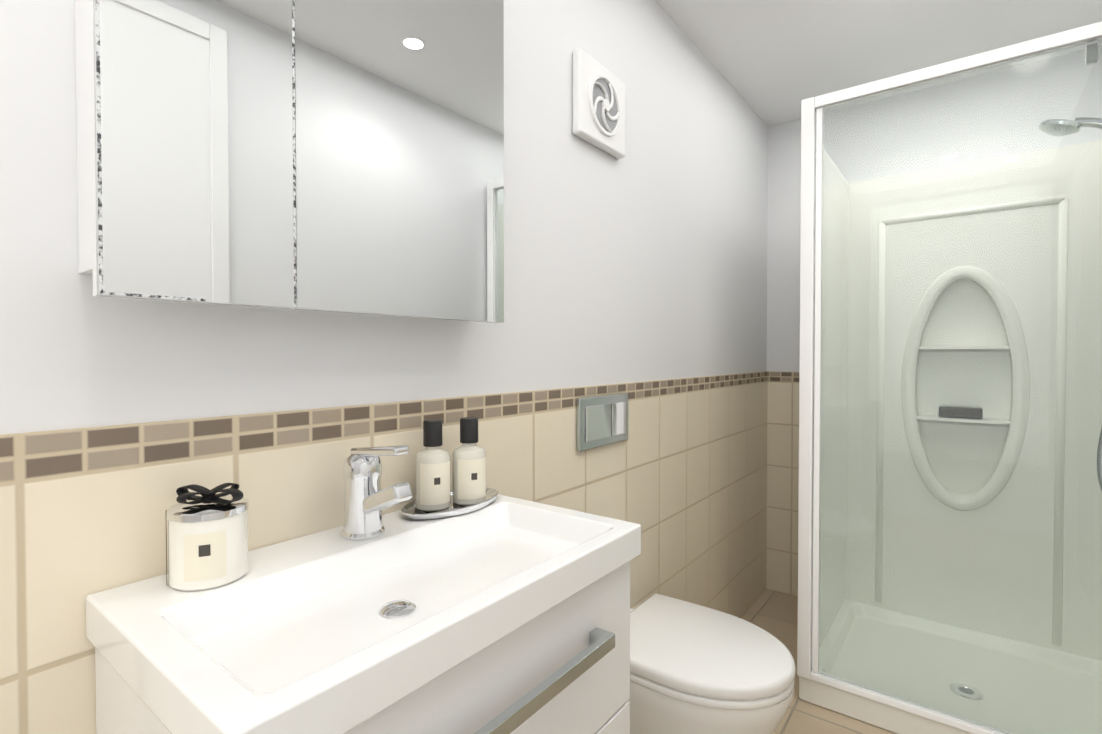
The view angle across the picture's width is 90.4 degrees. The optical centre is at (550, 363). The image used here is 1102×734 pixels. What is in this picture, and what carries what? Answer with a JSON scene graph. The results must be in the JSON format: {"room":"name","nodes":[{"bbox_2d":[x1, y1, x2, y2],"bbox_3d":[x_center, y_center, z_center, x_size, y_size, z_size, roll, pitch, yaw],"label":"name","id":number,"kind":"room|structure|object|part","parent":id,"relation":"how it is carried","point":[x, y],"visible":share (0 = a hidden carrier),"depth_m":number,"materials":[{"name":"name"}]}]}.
{"room":"bathroom","nodes":[
{"label":"bathroom","id":0,"kind":"room"},
{"bbox_2d":[0,0,767,434],"bbox_3d":[-0.071,0.002,1.305,0.100,2.280,3.810,1,1,37],"label":"wall","id":1,"kind":"structure","parent":0,"point":[644,258],"depth_m":1.22,"materials":[{"name":"white paint"}]},
{"bbox_2d":[75,0,503,322],"bbox_3d":[-0.312,-0.438,0.831,0.085,0.725,0.620,1,1,37],"label":"upper cabinet","id":2,"kind":"object","parent":1,"relation":"attached to","point":[343,156],"visible":1,"depth_m":0.73,"materials":[{"name":"white"}]},
{"bbox_3d":[-0.413,-0.434,0.649,0.015,0.725,0.208,1,1,37],"label":"door","id":3,"kind":"part","parent":2,"relation":"part of","materials":[{"name":"white"}]},
{"bbox_3d":[-0.406,-0.434,0.643,0.004,0.724,0.207,1,1,37],"label":"glass","id":4,"kind":"part","parent":2,"relation":"part of","materials":[{"name":"silver metal"}]},
{"bbox_3d":[-0.224,-0.439,0.895,0.015,0.725,0.410,1,1,37],"label":"door","id":5,"kind":"part","parent":2,"relation":"part of","materials":[{"name":"white"}]},
{"bbox_3d":[-0.217,-0.438,0.890,0.004,0.724,0.409,1,1,37],"label":"glass","id":6,"kind":"part","parent":2,"relation":"part of","materials":[{"name":"silver metal"}]},
{"bbox_2d":[0,382,767,733],"bbox_3d":[-0.029,0.628,1.282,0.008,1.030,3.610,1,1,37],"label":"wall tiles","id":7,"kind":"structure","parent":1,"relation":"attached to","point":[680,480],"depth_m":0.87,"materials":[{"name":"beige tile"}]},
{"bbox_2d":[576,393,627,451],"bbox_3d":[0.145,0.154,1.481,0.017,0.136,0.250,1,1,37],"label":"flush plate","id":8,"kind":"object","parent":7,"relation":"attached to","point":[601,420],"visible":0.98,"depth_m":1.45,"materials":[{"name":"silver metal"}]},
{"bbox_2d":[0,371,767,483],"bbox_3d":[-0.029,0.088,1.273,0.008,0.050,3.610,1,1,37],"label":"tile border","id":9,"kind":"object","parent":1,"relation":"attached to","point":[36,455],"depth_m":0.77,"materials":[{"name":"tile"}]},
{"bbox_2d":[572,48,624,158],"bbox_3d":[0.135,-0.680,1.450,0.036,0.210,0.230,1,1,37],"label":"fan","id":10,"kind":"object","parent":1,"relation":"attached to","point":[598,118],"visible":1,"depth_m":1.42,"materials":[{"name":"white plastic"}]},
{"bbox_3d":[0.123,-0.667,1.415,0.005,0.057,0.045,1,1,37],"label":"blade","id":11,"kind":"part","parent":10,"relation":"part of","materials":[{"name":"white plastic"}]},
{"bbox_3d":[0.130,-0.709,1.423,0.011,0.030,0.063,1,1,37],"label":"blade","id":12,"kind":"part","parent":10,"relation":"part of","materials":[{"name":"white plastic"}]},
{"bbox_3d":[0.146,-0.644,1.445,0.011,0.056,0.043,1,1,37],"label":"blade","id":13,"kind":"part","parent":10,"relation":"part of","materials":[{"name":"white plastic"}]},
{"bbox_3d":[0.160,-0.711,1.463,0.005,0.072,0.025,1,1,37],"label":"blade","id":14,"kind":"part","parent":10,"relation":"part of","materials":[{"name":"white plastic"}]},
{"bbox_3d":[0.167,-0.668,1.472,0.005,0.036,0.069,1,1,37],"label":"blade","id":15,"kind":"part","parent":10,"relation":"part of","materials":[{"name":"white plastic"}]},
{"bbox_2d":[767,119,800,371],"bbox_3d":[1.601,-0.015,2.360,1.470,2.280,0.100,1,1,37],"label":"wall","id":16,"kind":"structure","parent":0,"point":[783,244],"depth_m":2.65,"materials":[{"name":"white paint"}]},
{"bbox_2d":[766,382,798,596],"bbox_3d":[1.206,0.606,2.605,0.341,1.030,0.008,1,1,37],"label":"wall tiles","id":17,"kind":"structure","parent":16,"relation":"attached to","point":[782,480],"depth_m":2.66,"materials":[{"name":"beige tile"}]},
{"bbox_2d":[768,371,798,381],"bbox_3d":[1.206,0.067,2.596,0.341,0.050,0.008,1,1,37],"label":"tile border","id":18,"kind":"object","parent":16,"relation":"attached to","point":[774,376],"depth_m":2.65,"materials":[{"name":"tile"}]},
{"bbox_2d":[741,589,895,733],"bbox_3d":[0.472,1.199,0.907,1.470,0.100,3.810,1,1,37],"label":"floor","id":19,"kind":"structure","parent":0,"point":[774,613],"depth_m":1.85,"materials":[{"name":"tile"}]},
{"bbox_2d":[86,445,640,733],"bbox_3d":[-0.184,0.634,0.749,0.393,1.035,0.615,1,1,37],"label":"bathroom vanity","id":20,"kind":"object","parent":19,"relation":"on","point":[501,614],"visible":1,"depth_m":0.64,"materials":[{"name":"white painted wood"},{"name":"white ceramic"},{"name":"brushed chrome"}]},
{"bbox_2d":[166,483,248,590],"bbox_3d":[-0.414,0.205,0.663,0.089,0.110,0.085,1,1,37],"label":"candle","id":21,"kind":"object","parent":20,"relation":"on","point":[208,539],"visible":1,"depth_m":0.63,"materials":[{"name":"white wax"}]},
{"bbox_3d":[-0.414,0.175,0.663,0.085,0.009,0.085,1,1,37],"label":"lid","id":22,"kind":"part","parent":21,"relation":"part of","materials":[{"name":"silver metal"}]},
{"bbox_2d":[340,445,411,539],"bbox_3d":[-0.257,0.187,0.807,0.136,0.142,0.064,1,1,37],"label":"tap","id":23,"kind":"object","parent":20,"relation":"on","point":[364,499],"depth_m":0.80,"materials":[{"name":"silver metal"}]},
{"bbox_2d":[401,488,498,519],"bbox_3d":[-0.175,0.249,0.976,0.112,0.012,0.208,1,1,37],"label":"soap tray","id":24,"kind":"object","parent":20,"relation":"on","point":[410,510],"visible":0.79,"depth_m":0.93,"materials":[{"name":"silver metal"}]},
{"bbox_2d":[415,420,450,511],"bbox_3d":[-0.206,0.176,0.957,0.060,0.152,0.060,1,1,37],"label":"soap bottle","id":25,"kind":"object","parent":24,"relation":"on","point":[432,476],"visible":1,"depth_m":0.94,"materials":[{"name":"white plastic"}]},
{"bbox_2d":[452,417,485,505],"bbox_3d":[-0.148,0.175,0.993,0.060,0.152,0.060,1,1,37],"label":"soap bottle","id":26,"kind":"object","parent":24,"relation":"on","point":[469,469],"visible":1,"depth_m":0.97,"materials":[{"name":"white plastic"}]},
{"bbox_3d":[-0.061,0.430,0.651,0.018,0.232,0.599,1,1,37],"label":"drawer","id":27,"kind":"part","parent":20,"relation":"part of","materials":[{"name":"white wood"}]},
{"bbox_3d":[0.069,0.396,0.788,0.022,0.020,0.020,1,1,37],"label":"handle post","id":28,"kind":"part","parent":20,"relation":"part of","materials":[{"name":"silver metal"}]},
{"bbox_3d":[-0.061,0.801,0.657,0.018,0.503,0.599,1,1,37],"label":"drawer","id":29,"kind":"part","parent":20,"relation":"part of","materials":[{"name":"white wood"}]},
{"bbox_2d":[628,593,794,733],"bbox_3d":[0.355,0.915,1.383,0.482,0.452,0.376,1,1,37],"label":"toilet","id":30,"kind":"object","parent":19,"relation":"on","point":[696,669],"visible":0.75,"depth_m":1.26,"materials":[{"name":"white ceramic"}]},
{"bbox_3d":[0.374,0.733,1.365,0.430,0.020,0.372,1,1,37],"label":"seat","id":31,"kind":"part","parent":30,"relation":"part of","materials":[{"name":"white plastic"}]},
{"bbox_2d":[797,21,1101,733],"bbox_3d":[1.440,0.133,1.881,0.900,2.000,0.856,1,1,37],"label":"shower","id":32,"kind":"object","parent":19,"relation":"on","point":[950,485],"visible":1,"depth_m":1.57,"materials":[{"name":"white plastic"}]},
{"bbox_3d":[0.850,0.089,1.818,0.040,1.910,0.040,1,1,37],"label":"post","id":33,"kind":"part","parent":32,"relation":"part of","materials":[{"name":"white metal"}]},
{"bbox_2d":[799,676,972,733],"bbox_3d":[1.445,1.088,1.904,0.900,0.090,0.838,1,1,37],"label":"tray","id":34,"kind":"object","parent":32,"relation":"attached to","point":[890,716],"depth_m":1.71,"materials":[{"name":"white plastic"}]},
{"bbox_3d":[1.191,-0.844,1.541,0.820,0.035,0.036,1,1,37],"label":"rail","id":35,"kind":"part","parent":32,"relation":"part of","materials":[{"name":"white"}]},
{"bbox_2d":[655,0,1101,126],"bbox_3d":[0.472,-1.181,0.869,1.470,0.100,3.810,1,1,37],"label":"ceiling","id":36,"kind":"structure","parent":0,"point":[775,62],"depth_m":1.92,"materials":[{"name":"white paint"}]}
]}

